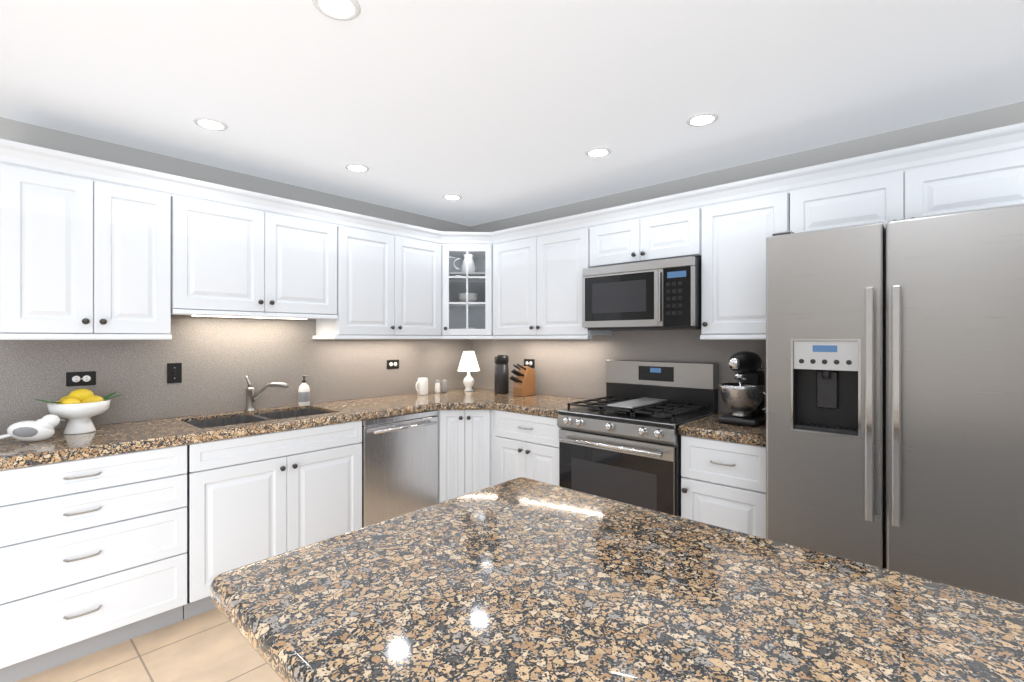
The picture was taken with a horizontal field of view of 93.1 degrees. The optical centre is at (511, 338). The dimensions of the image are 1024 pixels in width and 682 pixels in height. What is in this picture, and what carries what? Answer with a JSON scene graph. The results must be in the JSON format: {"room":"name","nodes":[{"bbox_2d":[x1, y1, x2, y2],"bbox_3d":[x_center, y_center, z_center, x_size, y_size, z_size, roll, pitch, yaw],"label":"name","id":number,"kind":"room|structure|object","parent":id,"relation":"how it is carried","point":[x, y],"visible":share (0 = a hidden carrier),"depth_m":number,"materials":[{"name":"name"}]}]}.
{"room":"kitchen","nodes":[
{"label":"kitchen","id":0,"kind":"room"},
{"bbox_2d":[15,608,282,681],"bbox_3d":[-0.039,1.420,1.062,5.400,0.060,4.900,0,0,42],"label":"floor","id":1,"kind":"structure","parent":0,"point":[212,645],"depth_m":2.09,"materials":[{"name":"tile"}]},
{"bbox_2d":[0,445,186,681],"bbox_3d":[-2.032,0.944,2.246,0.648,0.892,0.765,0,0,42],"label":"drawers","id":2,"kind":"object","parent":1,"relation":"on","point":[93,555],"visible":1,"depth_m":2.07,"materials":[{"name":"white wood"}]},
{"bbox_2d":[183,408,361,618],"bbox_3d":[-1.460,0.931,2.878,0.649,0.918,0.930,0,0,42],"label":"base cabinet","id":3,"kind":"object","parent":1,"relation":"on","point":[253,499],"visible":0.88,"depth_m":2.62,"materials":[{"name":"white wood"}]},
{"bbox_2d":[361,410,437,527],"bbox_3d":[-0.931,0.944,3.436,0.653,0.883,0.595,0,0,42],"label":"dishwasher","id":4,"kind":"object","parent":1,"relation":"on","point":[399,465],"visible":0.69,"depth_m":3.22,"materials":[{"name":"silver metal"}]},
{"bbox_2d":[437,410,495,502],"bbox_3d":[-0.348,0.944,3.912,0.912,0.892,0.878,0,0,42],"label":"base cabinet","id":5,"kind":"object","parent":1,"relation":"on","point":[466,451],"visible":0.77,"depth_m":3.48,"materials":[{"name":"white wood"}]},
{"bbox_2d":[0,388,765,470],"bbox_3d":[-0.469,0.484,2.433,2.720,0.052,3.238,0,0,42],"label":"countertop","id":6,"kind":"structure","parent":5,"relation":"on","point":[58,446],"depth_m":2.55,"materials":[{"name":"stone"}]},
{"bbox_2d":[0,414,64,441],"bbox_3d":[-2.157,0.401,2.119,0.096,0.116,0.306,0,0,42],"label":"bird figurine","id":7,"kind":"object","parent":6,"relation":"on","point":[42,429],"visible":1,"depth_m":2.13,"materials":[{"name":"white ceramic"}]},
{"bbox_2d":[47,399,110,434],"bbox_3d":[-2.109,0.382,2.366,0.233,0.151,0.233,0,0,42],"label":"fruit bowl","id":8,"kind":"object","parent":6,"relation":"on","point":[79,415],"visible":0.92,"depth_m":2.32,"materials":[{"name":"white ceramic"}]},
{"bbox_2d":[35,389,122,403],"bbox_3d":[-2.095,0.299,2.357,0.163,0.107,0.327,0,0,42],"label":"lemons","id":9,"kind":"object","parent":8,"relation":"in","point":[77,396],"visible":0.71,"depth_m":2.35,"materials":[{"name":"yellow food"}]},
{"bbox_2d":[244,375,289,411],"bbox_3d":[-1.549,0.344,3.064,0.198,0.225,0.213,0,0,42],"label":"faucet","id":10,"kind":"object","parent":6,"relation":"on","point":[251,398],"visible":1,"depth_m":3.05,"materials":[{"name":"silver metal"}]},
{"bbox_2d":[298,375,309,405],"bbox_3d":[-1.409,0.354,3.291,0.082,0.206,0.073,0,0,42],"label":"soap bottle","id":11,"kind":"object","parent":6,"relation":"on","point":[303,394],"visible":1,"depth_m":3.27,"materials":[{"name":"white plastic"}]},
{"bbox_2d":[415,378,427,394],"bbox_3d":[-0.738,0.390,3.943,0.086,0.135,0.119,0,0,42],"label":"pitcher","id":12,"kind":"object","parent":6,"relation":"on","point":[421,386],"visible":1,"depth_m":3.92,"materials":[{"name":"white ceramic"}]},
{"bbox_2d":[435,379,446,392],"bbox_3d":[-0.600,0.402,4.095,0.104,0.110,0.047,0,0,-16],"label":"shakers","id":13,"kind":"object","parent":6,"relation":"on","point":[443,387],"visible":1,"depth_m":4.08,"materials":[{"name":"white ceramic"}]},
{"bbox_2d":[458,351,479,390],"bbox_3d":[-0.376,0.284,4.217,0.195,0.345,0.195,0,0,42],"label":"table lamp","id":14,"kind":"object","parent":6,"relation":"on","point":[468,364],"visible":1,"depth_m":4.17,"materials":[{"name":"white ceramic"}]},
{"bbox_2d":[494,355,508,393],"bbox_3d":[-0.088,0.296,4.051,0.120,0.322,0.120,0,0,42],"label":"coffee canister","id":15,"kind":"object","parent":6,"relation":"on","point":[501,375],"visible":1,"depth_m":4.00,"materials":[{"name":"grey metal"}]},
{"bbox_2d":[509,364,534,396],"bbox_3d":[0.064,0.327,3.861,0.100,0.260,0.258,0,0,42],"label":"knife block","id":16,"kind":"object","parent":6,"relation":"on","point":[524,381],"visible":1,"depth_m":3.85,"materials":[{"name":"brown wood"}]},
{"bbox_2d":[717,351,765,426],"bbox_3d":[1.292,0.264,2.652,0.256,0.387,0.376,0,0,42],"label":"stand mixer","id":17,"kind":"object","parent":6,"relation":"on","point":[743,399],"visible":0.92,"depth_m":2.57,"materials":[{"name":"black plastic"}]},
{"bbox_2d":[495,410,561,485],"bbox_3d":[0.288,0.944,3.491,0.588,0.892,0.649,0,0,42],"label":"base cabinet","id":18,"kind":"object","parent":1,"relation":"on","point":[526,445],"visible":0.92,"depth_m":3.27,"materials":[{"name":"white wood"}]},
{"bbox_2d":[557,359,717,516],"bbox_3d":[0.763,0.771,3.000,0.756,1.238,0.700,0,0,42],"label":"gas range","id":19,"kind":"object","parent":1,"relation":"on","point":[621,442],"visible":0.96,"depth_m":2.87,"materials":[{"name":"metal"}]},
{"bbox_2d":[681,436,765,537],"bbox_3d":[1.243,0.944,2.628,0.433,0.892,0.649,0,0,42],"label":"base cabinet","id":20,"kind":"object","parent":1,"relation":"on","point":[723,484],"visible":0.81,"depth_m":2.41,"materials":[{"name":"white wood"}]},
{"bbox_2d":[766,204,1023,603],"bbox_3d":[1.683,0.465,2.072,0.918,1.850,0.832,0,0,42],"label":"refrigerator","id":21,"kind":"object","parent":1,"relation":"on","point":[894,395],"visible":0.9,"depth_m":1.79,"materials":[{"name":"metal"}]},
{"bbox_3d":[0.673,0.950,0.584,2.312,0.879,0.710,0,0,42],"label":"kitchen island","id":22,"kind":"object","parent":1,"relation":"on","visible":0},
{"bbox_2d":[210,477,1023,681],"bbox_3d":[0.601,0.485,0.489,2.382,0.050,0.932,0,0,42],"label":"island countertop","id":23,"kind":"structure","parent":22,"relation":"on","point":[521,579],"depth_m":0.83,"materials":[{"name":"stone"}]},
{"bbox_2d":[0,117,469,231],"bbox_3d":[-2.005,0.170,2.839,0.100,2.440,4.900,0,0,42],"label":"wall","id":24,"kind":"structure","parent":0,"point":[29,134],"depth_m":2.89,"materials":[{"name":"grey paint"}]},
{"bbox_2d":[0,164,170,333],"bbox_3d":[-2.093,-0.399,2.399,0.356,0.753,0.620,0,0,42],"label":"upper cabinet","id":25,"kind":"object","parent":24,"relation":"attached to","point":[81,256],"visible":1,"depth_m":2.27,"materials":[{"name":"white wood"}]},
{"bbox_2d":[0,334,171,339],"label":"trim","id":26,"kind":"structure","parent":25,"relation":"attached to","point":[2,336],"depth_m":2.28,"materials":[{"name":"white wood"}]},
{"bbox_2d":[0,315,469,434],"bbox_3d":[-1.498,0.151,3.316,0.010,0.611,3.288,0,0,42],"label":"backsplash","id":27,"kind":"structure","parent":24,"relation":"attached to","point":[219,358],"depth_m":2.96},
{"bbox_2d":[66,371,95,385],"bbox_3d":[-2.221,0.208,2.502,0.008,0.072,0.116,0,0,42],"label":"electrical outlet plate","id":28,"kind":"object","parent":27,"relation":"attached to","point":[80,378],"visible":1,"depth_m":2.50,"materials":[{"name":"black plastic"}]},
{"bbox_2d":[167,363,181,382],"bbox_3d":[-1.946,0.200,2.799,0.018,0.116,0.072,0,0,42],"label":"switch plate","id":29,"kind":"object","parent":27,"relation":"attached to","point":[174,372],"visible":1,"depth_m":2.80,"materials":[{"name":"black plastic"}]},
{"bbox_2d":[387,360,398,368],"bbox_3d":[-0.956,0.208,3.902,0.008,0.072,0.116,0,0,42],"label":"electrical outlet plate","id":30,"kind":"object","parent":27,"relation":"attached to","point":[392,364],"visible":1,"depth_m":3.90,"materials":[{"name":"black plastic"}]},
{"bbox_2d":[171,195,336,314],"bbox_3d":[-1.573,-0.465,2.974,0.356,0.620,0.920,0,0,42],"label":"upper cabinet","id":31,"kind":"object","parent":24,"relation":"attached to","point":[227,258],"visible":0.94,"depth_m":2.81,"materials":[{"name":"white wood"}]},
{"bbox_2d":[192,315,300,318],"bbox_3d":[-1.595,-0.141,2.994,0.100,0.025,0.680,0,0,42],"label":"under-cabinet light","id":32,"kind":"object","parent":31,"relation":"attached to","point":[246,317],"visible":0.29,"depth_m":2.98,"materials":[{"name":"white plastic"}]},
{"bbox_2d":[171,309,337,318],"label":"trim","id":33,"kind":"structure","parent":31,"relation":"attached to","point":[204,313],"depth_m":2.81,"materials":[{"name":"white wood"}]},
{"bbox_2d":[316,226,440,335],"bbox_3d":[-0.965,-0.399,3.647,0.356,0.753,0.883,0,0,42],"label":"upper cabinet","id":34,"kind":"object","parent":24,"relation":"attached to","point":[388,285],"visible":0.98,"depth_m":3.50,"materials":[{"name":"white wood"}]},
{"bbox_2d":[312,335,591,338],"label":"trim","id":35,"kind":"structure","parent":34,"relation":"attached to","point":[314,336],"depth_m":3.51,"materials":[{"name":"white wood"}]},
{"bbox_2d":[440,245,493,335],"bbox_3d":[-0.375,-0.399,4.112,0.608,0.753,0.620,0,0,42],"label":"upper cabinet","id":36,"kind":"object","parent":24,"relation":"attached to","point":[466,290],"visible":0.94,"depth_m":3.91,"materials":[{"name":"white wood"}]},
{"bbox_2d":[0,122,1023,245],"bbox_3d":[-0.163,-0.795,2.084,3.643,0.100,2.740,0,0,42],"label":"crown molding","id":37,"kind":"structure","parent":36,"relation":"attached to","point":[1004,139],"depth_m":2.52,"materials":[{"name":"white wood"}]},
{"bbox_2d":[0,0,1023,225],"bbox_3d":[-0.039,-1.080,1.062,5.400,0.060,4.900,0,0,42],"label":"ceiling","id":38,"kind":"structure","parent":0,"point":[487,111],"depth_m":2.00,"materials":[{"name":"white paint"}]},
{"bbox_2d":[193,117,227,130],"bbox_3d":[-1.472,-1.046,2.370,0.143,0.007,0.143,0,0,42],"label":"recessed light","id":39,"kind":"object","parent":38,"relation":"in","point":[210,124],"visible":1,"depth_m":2.36,"materials":[{"name":"white ceramic"}]},
{"bbox_2d":[312,0,360,20],"bbox_3d":[-0.551,-1.046,1.525,0.143,0.007,0.143,0,0,42],"label":"recessed light","id":40,"kind":"object","parent":38,"relation":"in","point":[344,10],"visible":1,"depth_m":1.54,"materials":[{"name":"white ceramic"}]},
{"bbox_2d":[345,163,368,171],"bbox_3d":[-0.950,-1.046,2.977,0.143,0.007,0.143,0,0,42],"label":"recessed light","id":41,"kind":"object","parent":38,"relation":"in","point":[354,167],"visible":1,"depth_m":2.97,"materials":[{"name":"white ceramic"}]},
{"bbox_2d":[443,194,461,199],"bbox_3d":[-0.444,-1.046,3.598,0.143,0.007,0.143,0,0,42],"label":"recessed light","id":42,"kind":"object","parent":38,"relation":"in","point":[451,197],"visible":1,"depth_m":3.60,"materials":[{"name":"white ceramic"}]},
{"bbox_2d":[585,147,610,157],"bbox_3d":[0.485,-1.046,2.731,0.143,0.007,0.143,0,0,42],"label":"recessed light","id":43,"kind":"object","parent":38,"relation":"in","point":[597,152],"visible":1,"depth_m":2.73,"materials":[{"name":"white ceramic"}]},
{"bbox_2d":[686,112,717,126],"bbox_3d":[0.910,-1.046,2.321,0.143,0.007,0.143,0,0,42],"label":"recessed light","id":44,"kind":"object","parent":38,"relation":"in","point":[702,119],"visible":1,"depth_m":2.32,"materials":[{"name":"white ceramic"}]},
{"bbox_2d":[470,101,1023,412],"bbox_3d":[1.607,0.170,2.809,5.300,2.440,0.100,0,0,42],"label":"wall","id":45,"kind":"structure","parent":0,"point":[998,117],"depth_m":2.75,"materials":[{"name":"grey paint"}]},
{"bbox_2d":[493,228,611,335],"bbox_3d":[0.278,-0.399,3.701,0.908,0.753,0.356,0,0,42],"label":"upper cabinet","id":46,"kind":"object","parent":45,"relation":"attached to","point":[537,286],"visible":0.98,"depth_m":3.56,"materials":[{"name":"white wood"}]},
{"bbox_2d":[470,330,765,412],"bbox_3d":[0.623,0.201,3.624,2.723,0.512,0.010,0,0,42],"label":"backsplash","id":47,"kind":"structure","parent":45,"relation":"attached to","point":[574,368],"depth_m":3.63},
{"bbox_2d":[524,359,534,367],"bbox_3d":[0.142,0.208,4.045,0.116,0.072,0.008,0,0,42],"label":"electrical outlet plate","id":48,"kind":"object","parent":47,"relation":"attached to","point":[530,363],"visible":0.96,"depth_m":4.03,"materials":[{"name":"black plastic"}]},
{"bbox_2d":[590,208,700,267],"bbox_3d":[0.896,-0.628,3.142,0.750,0.293,0.356,0,0,42],"label":"upper cabinet","id":49,"kind":"object","parent":45,"relation":"attached to","point":[668,236],"visible":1,"depth_m":3.00,"materials":[{"name":"white wood"}]},
{"bbox_2d":[582,256,700,330],"bbox_3d":[0.869,-0.259,3.109,0.742,0.406,0.437,0,0,42],"label":"microwave","id":50,"kind":"object","parent":49,"relation":"attached to","point":[664,294],"visible":0.94,"depth_m":2.93,"materials":[{"name":"metal"}]},
{"bbox_2d":[701,192,789,334],"bbox_3d":[1.343,-0.399,2.738,0.445,0.753,0.356,0,0,42],"label":"upper cabinet","id":51,"kind":"object","parent":45,"relation":"attached to","point":[735,235],"visible":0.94,"depth_m":2.65,"materials":[{"name":"white wood"}]},
{"bbox_2d":[700,334,765,339],"label":"trim","id":52,"kind":"structure","parent":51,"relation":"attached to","point":[757,336],"depth_m":2.65,"materials":[{"name":"white wood"}]},
{"bbox_2d":[790,150,1023,232],"bbox_3d":[1.852,-0.625,2.278,0.915,0.300,0.356,0,0,42],"label":"upper cabinet","id":53,"kind":"object","parent":45,"relation":"attached to","point":[991,181],"visible":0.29,"depth_m":2.15,"materials":[{"name":"white wood"}]}
]}

